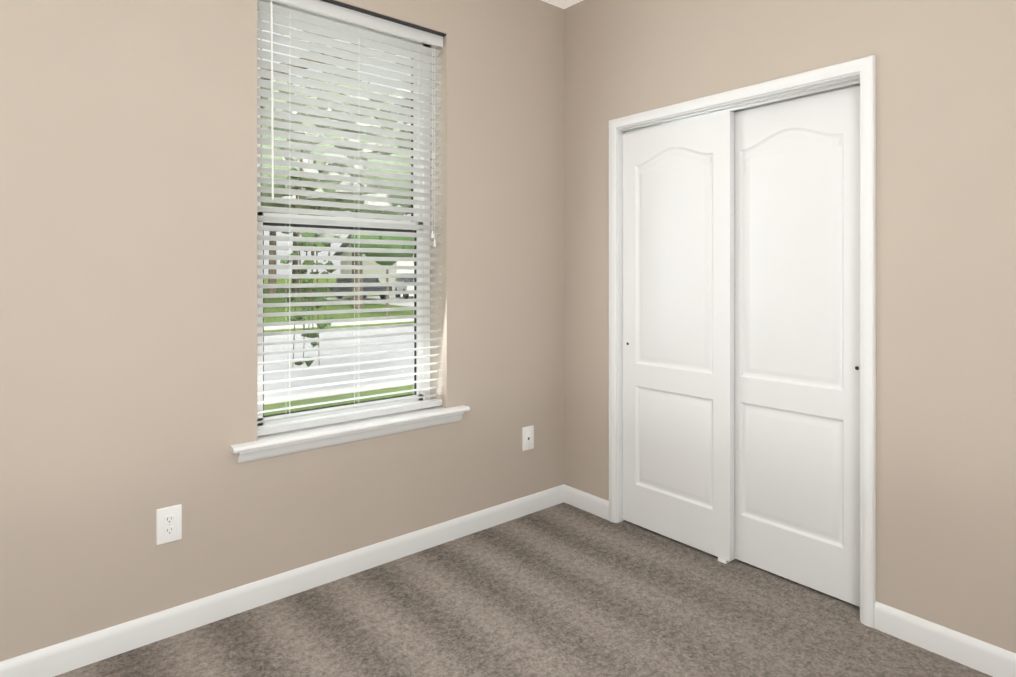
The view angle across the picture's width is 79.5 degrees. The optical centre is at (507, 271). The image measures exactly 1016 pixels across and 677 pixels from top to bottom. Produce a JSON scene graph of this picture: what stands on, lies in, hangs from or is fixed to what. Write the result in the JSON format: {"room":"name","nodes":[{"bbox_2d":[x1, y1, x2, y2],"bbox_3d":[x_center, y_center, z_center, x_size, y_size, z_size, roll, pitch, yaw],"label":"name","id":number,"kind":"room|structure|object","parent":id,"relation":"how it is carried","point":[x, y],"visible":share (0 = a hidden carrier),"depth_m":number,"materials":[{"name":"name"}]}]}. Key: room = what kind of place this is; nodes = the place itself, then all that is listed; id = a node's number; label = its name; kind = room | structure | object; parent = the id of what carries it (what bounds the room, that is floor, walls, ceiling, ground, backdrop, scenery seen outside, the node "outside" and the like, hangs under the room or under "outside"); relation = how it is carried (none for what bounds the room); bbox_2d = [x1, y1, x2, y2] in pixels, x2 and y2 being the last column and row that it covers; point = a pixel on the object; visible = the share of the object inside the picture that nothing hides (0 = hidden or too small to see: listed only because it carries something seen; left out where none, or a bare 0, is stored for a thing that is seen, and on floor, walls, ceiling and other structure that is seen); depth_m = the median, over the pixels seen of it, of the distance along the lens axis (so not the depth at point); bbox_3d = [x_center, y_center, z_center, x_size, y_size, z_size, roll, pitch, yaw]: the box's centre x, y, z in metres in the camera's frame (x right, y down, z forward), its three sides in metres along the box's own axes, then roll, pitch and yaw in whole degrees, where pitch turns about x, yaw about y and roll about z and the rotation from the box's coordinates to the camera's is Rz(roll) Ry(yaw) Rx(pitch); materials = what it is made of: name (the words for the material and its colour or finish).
{"room":"empty bedroom","nodes":[
{"label":"empty bedroom","id":0,"kind":"room"},
{"bbox_2d":[0,0,563,661],"bbox_3d":[-0.890,-0.093,2.541,4.550,2.740,0.220,0,0,-40],"label":"wall","id":1,"kind":"structure","parent":0,"point":[128,268],"depth_m":2.20,"materials":[{"name":"paint"}]},
{"bbox_2d":[156,504,181,544],"bbox_3d":[-1.189,0.887,2.142,0.079,0.124,0.008,0,0,-40],"label":"duplex electrical outlet","id":2,"kind":"object","parent":1,"relation":"attached to","point":[168,524],"visible":1,"depth_m":2.14,"materials":[{"name":"white plastic"}]},
{"bbox_2d":[0,484,563,676],"bbox_3d":[-1.065,1.230,2.242,3.600,0.093,0.014,0,0,-40],"label":"baseboard","id":3,"kind":"structure","parent":1,"relation":"attached to","point":[109,642],"depth_m":2.31,"materials":[{"name":"white paint"}]},
{"bbox_2d":[257,0,429,426],"bbox_3d":[-0.743,-0.242,2.759,0.872,1.777,0.075,0,0,-40],"label":"window","id":4,"kind":"structure","parent":1,"relation":"in","point":[260,397],"depth_m":2.82,"materials":[{"name":"white plastic"}]},
{"bbox_2d":[261,26,413,414],"bbox_3d":[-0.740,-0.230,2.755,0.732,1.661,0.033,0,0,-40],"label":"window panel","id":5,"kind":"object","parent":4,"relation":"attached to","point":[339,272],"visible":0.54,"depth_m":2.73,"materials":[{"name":"clear glass"}]},
{"bbox_2d":[257,0,440,422],"bbox_3d":[-0.658,-0.229,2.657,0.852,1.652,0.041,0,0,-40],"label":"window blind","id":6,"kind":"object","parent":4,"relation":"attached to","point":[307,27],"visible":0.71,"depth_m":2.62,"materials":[{"name":"white plastic"}]},
{"bbox_2d":[230,405,469,453],"bbox_3d":[-0.656,0.657,2.654,1.072,0.022,0.196,0,0,-40],"label":"window sill","id":7,"kind":"structure","parent":1,"relation":"attached to","point":[295,436],"depth_m":2.55,"materials":[{"name":"white paint"}]},
{"bbox_2d":[237,412,463,463],"bbox_3d":[-0.614,0.695,2.604,1.022,0.053,0.036,0,0,-40],"label":"trim","id":8,"kind":"structure","parent":1,"relation":"attached to","point":[268,452],"depth_m":2.54,"materials":[{"name":"white paint"}]},
{"bbox_2d":[257,0,445,435],"bbox_3d":[-0.650,-0.247,2.647,0.870,1.766,0.069,0,0,-40],"label":"blind rail","id":9,"kind":"object","parent":1,"relation":"attached to","point":[364,18],"visible":0.88,"depth_m":2.65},
{"bbox_2d":[270,0,435,422],"bbox_3d":[-0.650,-0.232,2.658,0.770,1.705,0.054,0,0,-40],"label":"blind cord","id":10,"kind":"object","parent":9,"relation":"hanging from","point":[272,139],"visible":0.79,"depth_m":2.67,"materials":[{"name":"white fabric"}]},
{"bbox_2d":[522,425,533,450],"bbox_3d":[0.107,0.880,3.227,0.079,0.124,0.007,0,0,-40],"label":"jack","id":11,"kind":"object","parent":1,"relation":"attached to","point":[527,437],"visible":1,"depth_m":3.22,"materials":[{"name":"white plastic"}]},
{"bbox_2d":[54,502,992,676],"bbox_3d":[0.312,1.326,1.102,4.550,0.100,3.970,0,0,-40],"label":"floor","id":12,"kind":"structure","parent":0,"point":[563,589],"depth_m":2.22,"materials":[{"name":"carpet"}]},
{"bbox_2d":[718,557,734,563],"bbox_3d":[0.976,1.266,2.713,0.095,0.020,0.040,0,0,-40],"label":"floor guide","id":13,"kind":"object","parent":12,"relation":"on","point":[722,560],"visible":0.35,"depth_m":2.68,"materials":[{"name":"white plastic"}]},
{"bbox_2d":[541,0,582,8],"bbox_3d":[0.312,-1.524,1.102,4.550,0.120,3.970,0,0,-40],"label":"ceiling","id":14,"kind":"structure","parent":0,"point":[563,4],"depth_m":3.32,"materials":[{"name":"white paint"}]},
{"bbox_2d":[564,0,1015,652],"bbox_3d":[1.560,-0.094,2.002,0.120,2.740,3.750,0,0,-40],"label":"wall","id":15,"kind":"structure","parent":0,"point":[944,312],"depth_m":2.11,"materials":[{"name":"paint"}]},
{"bbox_2d":[564,484,608,519],"bbox_3d":[0.423,1.230,3.258,0.014,0.093,0.305,0,0,-40],"label":"baseboard","id":16,"kind":"structure","parent":15,"relation":"attached to","point":[595,505],"depth_m":3.25,"materials":[{"name":"white paint"}]},
{"bbox_2d":[621,76,859,133],"bbox_3d":[0.977,-0.716,2.714,0.093,0.020,1.134,0,0,-40],"label":"closet track","id":17,"kind":"object","parent":15,"relation":"attached to","point":[807,92],"visible":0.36,"depth_m":2.56,"materials":[{"name":"silver metal"}]},
{"bbox_2d":[622,111,733,560],"bbox_3d":[0.790,0.281,2.904,0.036,1.968,0.598,0,0,-40],"label":"closet door","id":18,"kind":"structure","parent":17,"relation":"hanging from","point":[677,331],"depth_m":2.86,"materials":[{"name":"white paint"}]},
{"bbox_2d":[734,85,859,606],"bbox_3d":[1.167,0.281,2.522,0.036,1.968,0.592,0,0,-40],"label":"closet door","id":19,"kind":"structure","parent":17,"relation":"hanging from","point":[797,340],"depth_m":2.48,"materials":[{"name":"white paint"}]},
{"bbox_2d":[609,55,875,627],"bbox_3d":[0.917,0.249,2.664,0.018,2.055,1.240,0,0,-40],"label":"trim","id":20,"kind":"structure","parent":15,"relation":"attached to","point":[865,67],"depth_m":2.22,"materials":[{"name":"white paint"}]},
{"bbox_2d":[874,601,1015,676],"bbox_3d":[1.957,1.230,1.424,0.014,0.093,1.995,0,0,-40],"label":"baseboard","id":21,"kind":"structure","parent":15,"relation":"attached to","point":[979,655],"depth_m":2.02,"materials":[{"name":"white paint"}]},
{"label":"outside","id":22,"kind":"structure","parent":0,"visible":0},
{"bbox_2d":[264,278,413,415],"bbox_3d":[-10.701,1.839,78.925,240.000,0.300,190.000,0,0,-40],"label":"lawn","id":23,"kind":"structure","parent":22,"point":[315,317],"depth_m":22.46,"materials":[{"name":"green plant"}]},
{"bbox_2d":[261,80,291,205],"bbox_3d":[-13.175,-4.001,24.883,8.476,11.311,8.708,0,0,-40],"label":"tree","id":24,"kind":"object","parent":23,"relation":"on","point":[269,175],"depth_m":23.29,"materials":[{"name":"green plant"}]},
{"bbox_2d":[292,232,298,290],"bbox_3d":[-18.497,-6.878,52.375,14.717,17.068,12.072,0,0,-40],"label":"tree","id":25,"kind":"object","parent":23,"relation":"on","point":[294,263],"depth_m":51.69,"materials":[{"name":"green plant"}]},
{"bbox_2d":[264,80,328,293],"bbox_3d":[-15.579,-5.783,40.585,11.002,14.878,11.152,0,0,-40],"label":"tree","id":26,"kind":"object","parent":23,"relation":"on","point":[274,232],"depth_m":41.46,"materials":[{"name":"green plant"}]},
{"bbox_2d":[262,43,356,366],"bbox_3d":[-2.298,-0.738,6.046,3.028,4.796,1.834,0,0,-40],"label":"tree","id":27,"kind":"object","parent":23,"relation":"on","point":[311,308],"depth_m":6.00,"materials":[{"name":"green plant"}]},
{"bbox_2d":[274,28,411,245],"bbox_3d":[-1.691,-1.941,7.497,2.931,3.362,3.760,0,0,-40],"label":"trees","id":28,"kind":"object","parent":23,"relation":"on","point":[341,174],"depth_m":6.52,"materials":[{"name":"green plant"}]},
{"bbox_2d":[302,82,410,307],"bbox_3d":[-6.338,-3.430,28.204,7.579,10.171,7.595,0,0,-40],"label":"tree","id":29,"kind":"object","parent":23,"relation":"on","point":[358,289],"depth_m":25.66,"materials":[{"name":"green plant"}]},
{"bbox_2d":[334,232,413,295],"bbox_3d":[-5.479,-1.116,49.921,14.100,5.600,10.100,0,0,-40],"label":"house","id":30,"kind":"structure","parent":23,"relation":"on","point":[370,271],"depth_m":44.92,"materials":[{"name":"white"}]},
{"bbox_2d":[351,128,410,220],"bbox_3d":[-12.673,-6.524,58.710,12.515,16.362,13.884,0,0,-40],"label":"tree","id":31,"kind":"object","parent":23,"relation":"on","point":[390,212],"depth_m":54.12,"materials":[{"name":"green plant"}]},
{"bbox_2d":[349,219,413,316],"bbox_3d":[-4.563,-0.241,22.374,2.277,3.781,2.147,0,0,-40],"label":"tree","id":32,"kind":"object","parent":23,"relation":"on","point":[372,254],"depth_m":21.94,"materials":[{"name":"green plant"}]},
{"bbox_2d":[264,296,413,404],"bbox_3d":[18.054,1.653,44.539,240.000,0.058,29.450,0,0,-40],"label":"street","id":33,"kind":"structure","parent":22,"point":[332,388],"depth_m":11.47,"materials":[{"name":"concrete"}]},
{"bbox_2d":[332,278,391,299],"bbox_3d":[-8.849,0.983,36.804,1.956,1.330,4.560,0,0,-40],"label":"sedan","id":34,"kind":"object","parent":33,"relation":"on","point":[349,280],"depth_m":36.31,"materials":[{"name":"grey metal"}]},
{"bbox_2d":[394,273,413,298],"bbox_3d":[-5.829,0.873,38.026,1.820,1.550,4.500,0,0,-20],"label":"suv","id":35,"kind":"object","parent":33,"relation":"on","point":[400,288],"depth_m":37.01,"materials":[{"name":"white metal"}]}
]}

